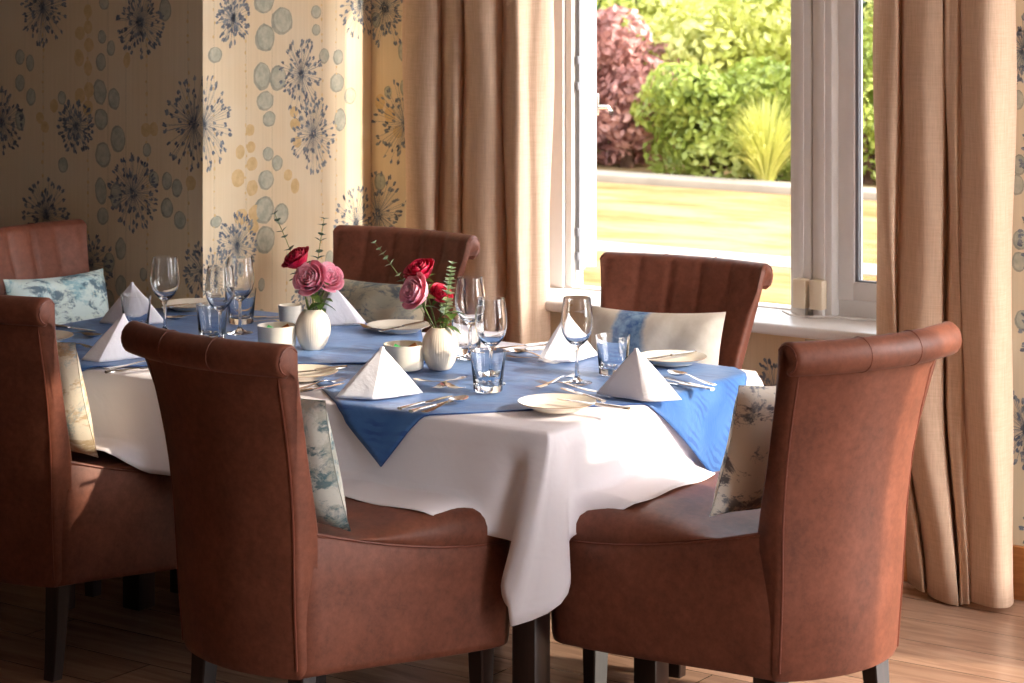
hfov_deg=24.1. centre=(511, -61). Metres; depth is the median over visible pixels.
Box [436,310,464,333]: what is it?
greenery sprig
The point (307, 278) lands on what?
rose
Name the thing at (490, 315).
wine glass
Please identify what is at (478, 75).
curtain
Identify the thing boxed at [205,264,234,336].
wine glass
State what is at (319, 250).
eucalyptus sprig
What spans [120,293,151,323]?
tumbler
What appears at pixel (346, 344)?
tablecloth
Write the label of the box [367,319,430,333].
plate
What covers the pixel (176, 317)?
spoon
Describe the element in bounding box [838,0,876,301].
window
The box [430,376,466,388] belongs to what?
fork
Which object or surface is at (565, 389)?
knife
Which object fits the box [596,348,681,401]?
napkin
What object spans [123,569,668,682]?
dining table
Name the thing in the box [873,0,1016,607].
curtain
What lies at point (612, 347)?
tumbler
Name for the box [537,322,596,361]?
napkin
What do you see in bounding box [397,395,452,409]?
knife
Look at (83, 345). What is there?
fork
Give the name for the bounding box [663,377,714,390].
knife
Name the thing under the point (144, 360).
fork
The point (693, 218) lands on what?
lawn
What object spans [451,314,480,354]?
napkin
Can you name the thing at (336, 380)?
fork
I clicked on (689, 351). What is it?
knife
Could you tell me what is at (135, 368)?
knife
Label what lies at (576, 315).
wine glass
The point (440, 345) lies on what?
vase
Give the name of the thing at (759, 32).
leafy shrub
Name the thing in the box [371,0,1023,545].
wall
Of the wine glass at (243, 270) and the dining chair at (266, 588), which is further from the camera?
the wine glass at (243, 270)
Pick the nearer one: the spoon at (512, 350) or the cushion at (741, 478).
the cushion at (741, 478)
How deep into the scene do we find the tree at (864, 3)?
25.97 m
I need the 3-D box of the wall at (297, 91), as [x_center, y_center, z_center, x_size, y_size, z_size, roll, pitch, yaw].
[-0.662,0.590,8.057,0.101,2.600,1.224,0,0,35]
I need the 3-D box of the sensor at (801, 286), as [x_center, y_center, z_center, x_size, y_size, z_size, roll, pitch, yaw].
[0.892,1.103,7.406,0.044,0.115,0.036,0,0,35]
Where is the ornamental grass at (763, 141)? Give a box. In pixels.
[706,88,790,180]
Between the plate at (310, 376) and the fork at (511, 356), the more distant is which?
the fork at (511, 356)
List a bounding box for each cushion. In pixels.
[3,269,108,324]
[57,342,98,457]
[300,398,350,531]
[316,279,430,330]
[591,306,725,364]
[709,385,775,516]
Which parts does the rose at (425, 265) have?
stem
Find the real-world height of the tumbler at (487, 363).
0.102 m
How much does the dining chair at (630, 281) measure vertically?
0.986 m
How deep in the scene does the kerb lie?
21.00 m
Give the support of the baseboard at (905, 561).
attached to the wall at (388, 159)
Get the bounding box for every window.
[545,0,875,339]
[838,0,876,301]
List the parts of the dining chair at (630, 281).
leg, backrest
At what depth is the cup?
7.00 m
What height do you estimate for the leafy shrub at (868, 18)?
1.955 m
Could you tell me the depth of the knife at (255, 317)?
7.16 m
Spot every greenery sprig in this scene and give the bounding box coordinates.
[309,298,335,311]
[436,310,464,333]
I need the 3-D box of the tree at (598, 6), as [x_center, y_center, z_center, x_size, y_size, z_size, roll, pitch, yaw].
[1.397,0.444,28.614,3.110,3.533,1.998,0,0,39]
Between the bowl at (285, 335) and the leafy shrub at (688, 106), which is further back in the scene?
the leafy shrub at (688, 106)
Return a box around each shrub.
[596,0,736,150]
[596,4,685,167]
[629,56,790,180]
[647,0,790,164]
[777,3,875,184]
[862,0,872,36]
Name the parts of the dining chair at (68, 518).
backrest, leg, leg, seat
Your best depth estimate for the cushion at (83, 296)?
7.38 m
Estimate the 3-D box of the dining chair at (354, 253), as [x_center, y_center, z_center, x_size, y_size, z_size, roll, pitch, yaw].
[-0.493,1.393,7.169,0.712,0.993,0.796,0,0,33]
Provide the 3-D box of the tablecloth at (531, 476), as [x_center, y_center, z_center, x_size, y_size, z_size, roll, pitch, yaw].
[-0.462,1.358,6.473,2.256,0.438,1.215,0,0,35]
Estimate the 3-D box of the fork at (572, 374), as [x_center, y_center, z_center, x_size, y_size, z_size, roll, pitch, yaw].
[0.117,1.123,6.133,0.025,0.012,0.197,0,0,32]
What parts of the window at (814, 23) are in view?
striker plate, striker plate, striker plate, striker plate, sash frame, handle, sill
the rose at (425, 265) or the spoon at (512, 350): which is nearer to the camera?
the rose at (425, 265)
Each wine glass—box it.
[150,255,179,329]
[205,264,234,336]
[227,255,254,334]
[455,275,484,359]
[475,296,506,384]
[561,295,592,385]
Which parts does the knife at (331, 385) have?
blade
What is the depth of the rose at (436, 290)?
6.33 m
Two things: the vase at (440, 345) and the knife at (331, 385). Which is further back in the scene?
the vase at (440, 345)
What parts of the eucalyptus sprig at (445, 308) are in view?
stem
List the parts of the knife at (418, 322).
blade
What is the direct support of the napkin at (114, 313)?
on the tablecloth at (346, 344)
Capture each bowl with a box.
[257,322,295,346]
[383,340,423,371]
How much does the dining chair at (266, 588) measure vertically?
1.012 m
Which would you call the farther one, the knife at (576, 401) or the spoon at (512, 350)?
the spoon at (512, 350)
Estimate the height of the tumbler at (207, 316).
0.102 m
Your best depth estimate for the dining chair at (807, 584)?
5.37 m
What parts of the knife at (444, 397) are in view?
blade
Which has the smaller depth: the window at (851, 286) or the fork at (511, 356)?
the fork at (511, 356)
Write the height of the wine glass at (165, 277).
0.218 m
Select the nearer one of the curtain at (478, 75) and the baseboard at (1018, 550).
the baseboard at (1018, 550)
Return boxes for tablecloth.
[55,308,424,371]
[82,332,763,626]
[314,350,746,471]
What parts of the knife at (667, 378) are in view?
blade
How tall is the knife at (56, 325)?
0.008 m
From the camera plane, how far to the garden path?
16.52 m
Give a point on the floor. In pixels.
(107, 642)
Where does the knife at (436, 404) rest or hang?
on the tablecloth at (702, 418)
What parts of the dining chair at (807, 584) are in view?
leg, seat, leg, leg, backrest, leg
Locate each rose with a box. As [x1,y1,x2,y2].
[281,246,310,309]
[292,260,329,309]
[318,261,343,300]
[399,272,436,327]
[403,258,436,327]
[430,282,455,327]
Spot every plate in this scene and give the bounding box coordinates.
[56,330,73,341]
[161,298,207,311]
[298,364,337,381]
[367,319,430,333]
[518,393,596,413]
[641,350,706,366]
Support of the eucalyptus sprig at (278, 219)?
in the vase at (313, 327)
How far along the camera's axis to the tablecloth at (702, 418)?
6.06 m
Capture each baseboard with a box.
[903,547,907,581]
[1013,544,1023,600]
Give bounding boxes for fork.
[76,343,92,347]
[103,360,145,368]
[299,377,346,389]
[344,323,379,328]
[413,378,464,388]
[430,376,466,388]
[506,355,563,363]
[535,379,597,391]
[536,373,580,387]
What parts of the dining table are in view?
leg, leg, leg, leg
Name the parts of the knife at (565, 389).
blade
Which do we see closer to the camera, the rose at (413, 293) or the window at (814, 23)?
the rose at (413, 293)
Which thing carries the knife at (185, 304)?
on the plate at (191, 308)
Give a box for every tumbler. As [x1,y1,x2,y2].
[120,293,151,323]
[196,302,227,338]
[228,287,256,324]
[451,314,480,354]
[470,347,505,393]
[596,332,629,375]
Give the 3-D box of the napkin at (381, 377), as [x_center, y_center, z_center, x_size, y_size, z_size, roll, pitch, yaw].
[-0.326,1.070,5.951,0.223,0.120,0.082,0,0,-16]
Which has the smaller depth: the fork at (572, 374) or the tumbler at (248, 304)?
the fork at (572, 374)
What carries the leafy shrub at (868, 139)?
on the lawn at (693, 218)
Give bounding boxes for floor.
[0,570,1023,682]
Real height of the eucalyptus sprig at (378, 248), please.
0.263 m
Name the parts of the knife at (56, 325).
blade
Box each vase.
[296,308,330,350]
[422,326,458,370]
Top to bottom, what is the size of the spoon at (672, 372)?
0.012 m
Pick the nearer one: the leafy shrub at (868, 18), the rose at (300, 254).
the rose at (300, 254)
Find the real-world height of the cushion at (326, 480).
0.310 m
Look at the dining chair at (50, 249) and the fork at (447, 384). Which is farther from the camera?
the dining chair at (50, 249)
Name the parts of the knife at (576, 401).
blade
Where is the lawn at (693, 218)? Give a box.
[583,154,876,304]
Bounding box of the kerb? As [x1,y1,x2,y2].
[596,170,876,200]
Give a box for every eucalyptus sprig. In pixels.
[272,211,308,306]
[313,217,326,309]
[371,240,431,326]
[437,261,456,327]
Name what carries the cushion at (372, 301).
on the dining chair at (354, 253)
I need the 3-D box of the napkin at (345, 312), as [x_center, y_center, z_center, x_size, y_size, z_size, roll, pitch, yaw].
[-0.506,1.073,7.072,0.151,0.114,0.071,0,0,-6]
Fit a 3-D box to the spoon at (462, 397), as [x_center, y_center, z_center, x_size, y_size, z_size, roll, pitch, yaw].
[-0.163,1.124,5.816,0.045,0.012,0.192,0,0,30]
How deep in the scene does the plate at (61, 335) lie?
6.79 m
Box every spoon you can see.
[72,332,102,337]
[167,315,227,319]
[421,395,468,412]
[508,348,556,360]
[667,370,716,384]
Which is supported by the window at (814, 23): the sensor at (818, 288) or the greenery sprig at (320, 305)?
the sensor at (818, 288)
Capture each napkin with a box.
[81,313,141,361]
[99,282,162,323]
[323,290,365,325]
[336,347,422,399]
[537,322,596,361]
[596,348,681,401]
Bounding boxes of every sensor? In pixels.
[793,278,809,315]
[810,279,826,317]
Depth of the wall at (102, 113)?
7.74 m
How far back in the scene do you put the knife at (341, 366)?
6.21 m
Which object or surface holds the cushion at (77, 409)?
on the dining chair at (68, 518)
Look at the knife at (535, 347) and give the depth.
6.62 m
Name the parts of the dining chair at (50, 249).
backrest, leg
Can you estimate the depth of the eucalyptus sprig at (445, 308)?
6.31 m
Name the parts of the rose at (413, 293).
stem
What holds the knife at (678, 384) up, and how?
on the tablecloth at (702, 418)
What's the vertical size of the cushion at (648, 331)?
0.325 m
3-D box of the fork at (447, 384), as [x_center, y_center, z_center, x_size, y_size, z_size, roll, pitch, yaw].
[-0.187,1.123,6.092,0.025,0.012,0.197,0,0,-39]
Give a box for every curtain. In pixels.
[402,0,554,345]
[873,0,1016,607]
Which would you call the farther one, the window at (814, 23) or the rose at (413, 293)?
the window at (814, 23)
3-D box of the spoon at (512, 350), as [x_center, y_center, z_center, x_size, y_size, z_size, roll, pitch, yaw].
[0.059,1.124,6.505,0.045,0.012,0.192,0,0,-43]
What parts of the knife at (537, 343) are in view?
blade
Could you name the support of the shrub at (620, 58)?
on the lawn at (693, 218)
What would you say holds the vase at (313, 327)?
on the tablecloth at (346, 344)
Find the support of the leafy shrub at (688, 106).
on the lawn at (693, 218)
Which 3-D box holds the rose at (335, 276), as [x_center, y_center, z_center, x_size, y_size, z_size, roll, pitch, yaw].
[-0.519,0.974,6.644,0.087,0.164,0.101,0,0,35]
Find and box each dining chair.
[0,219,100,596]
[0,295,176,681]
[121,320,509,682]
[333,225,480,332]
[510,252,772,677]
[551,321,961,682]
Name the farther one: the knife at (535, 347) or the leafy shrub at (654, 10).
the leafy shrub at (654, 10)
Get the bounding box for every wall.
[0,0,223,308]
[203,0,370,312]
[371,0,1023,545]
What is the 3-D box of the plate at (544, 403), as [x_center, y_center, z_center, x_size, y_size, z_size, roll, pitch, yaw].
[0.108,1.121,5.785,0.190,0.020,0.190,0,0,35]
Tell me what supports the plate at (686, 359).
on the tablecloth at (702, 418)
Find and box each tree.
[596,0,702,10]
[733,0,873,57]
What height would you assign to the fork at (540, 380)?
0.012 m
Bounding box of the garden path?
[596,240,876,275]
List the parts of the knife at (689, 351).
blade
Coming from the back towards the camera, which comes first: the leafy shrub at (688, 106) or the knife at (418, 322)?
the leafy shrub at (688, 106)
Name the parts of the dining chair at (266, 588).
leg, backrest, leg, leg, seat, leg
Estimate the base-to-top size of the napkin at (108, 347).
0.120 m
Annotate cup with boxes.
[278,303,301,322]
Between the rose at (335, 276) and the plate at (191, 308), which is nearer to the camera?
the rose at (335, 276)
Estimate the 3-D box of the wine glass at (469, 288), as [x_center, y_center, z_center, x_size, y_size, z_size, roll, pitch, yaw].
[-0.114,1.021,6.491,0.083,0.218,0.083,0,0,44]
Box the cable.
[782,310,875,320]
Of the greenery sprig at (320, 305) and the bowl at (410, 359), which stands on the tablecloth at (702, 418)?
the bowl at (410, 359)
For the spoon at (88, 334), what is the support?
on the tablecloth at (346, 344)
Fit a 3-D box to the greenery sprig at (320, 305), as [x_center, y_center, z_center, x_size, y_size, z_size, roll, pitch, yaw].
[-0.530,1.022,6.626,0.091,0.068,0.068,0,0,-17]
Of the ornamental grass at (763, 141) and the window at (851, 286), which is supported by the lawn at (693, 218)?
the ornamental grass at (763, 141)
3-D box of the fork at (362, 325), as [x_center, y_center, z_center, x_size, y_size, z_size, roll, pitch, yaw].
[-0.460,1.123,7.013,0.025,0.012,0.197,0,0,-45]
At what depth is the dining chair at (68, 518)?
6.13 m
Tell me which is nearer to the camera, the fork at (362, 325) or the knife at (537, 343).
the knife at (537, 343)
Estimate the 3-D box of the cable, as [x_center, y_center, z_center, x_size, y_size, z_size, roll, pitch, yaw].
[0.968,1.151,7.345,0.299,0.016,0.020,0,0,22]
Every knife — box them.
[55,324,94,330]
[105,367,147,373]
[161,303,196,307]
[254,316,278,318]
[298,365,347,372]
[300,383,343,392]
[378,321,424,331]
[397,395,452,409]
[408,399,460,412]
[498,341,547,348]
[506,345,545,351]
[557,399,630,409]
[561,387,605,402]
[646,350,696,359]
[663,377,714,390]
[668,382,707,389]

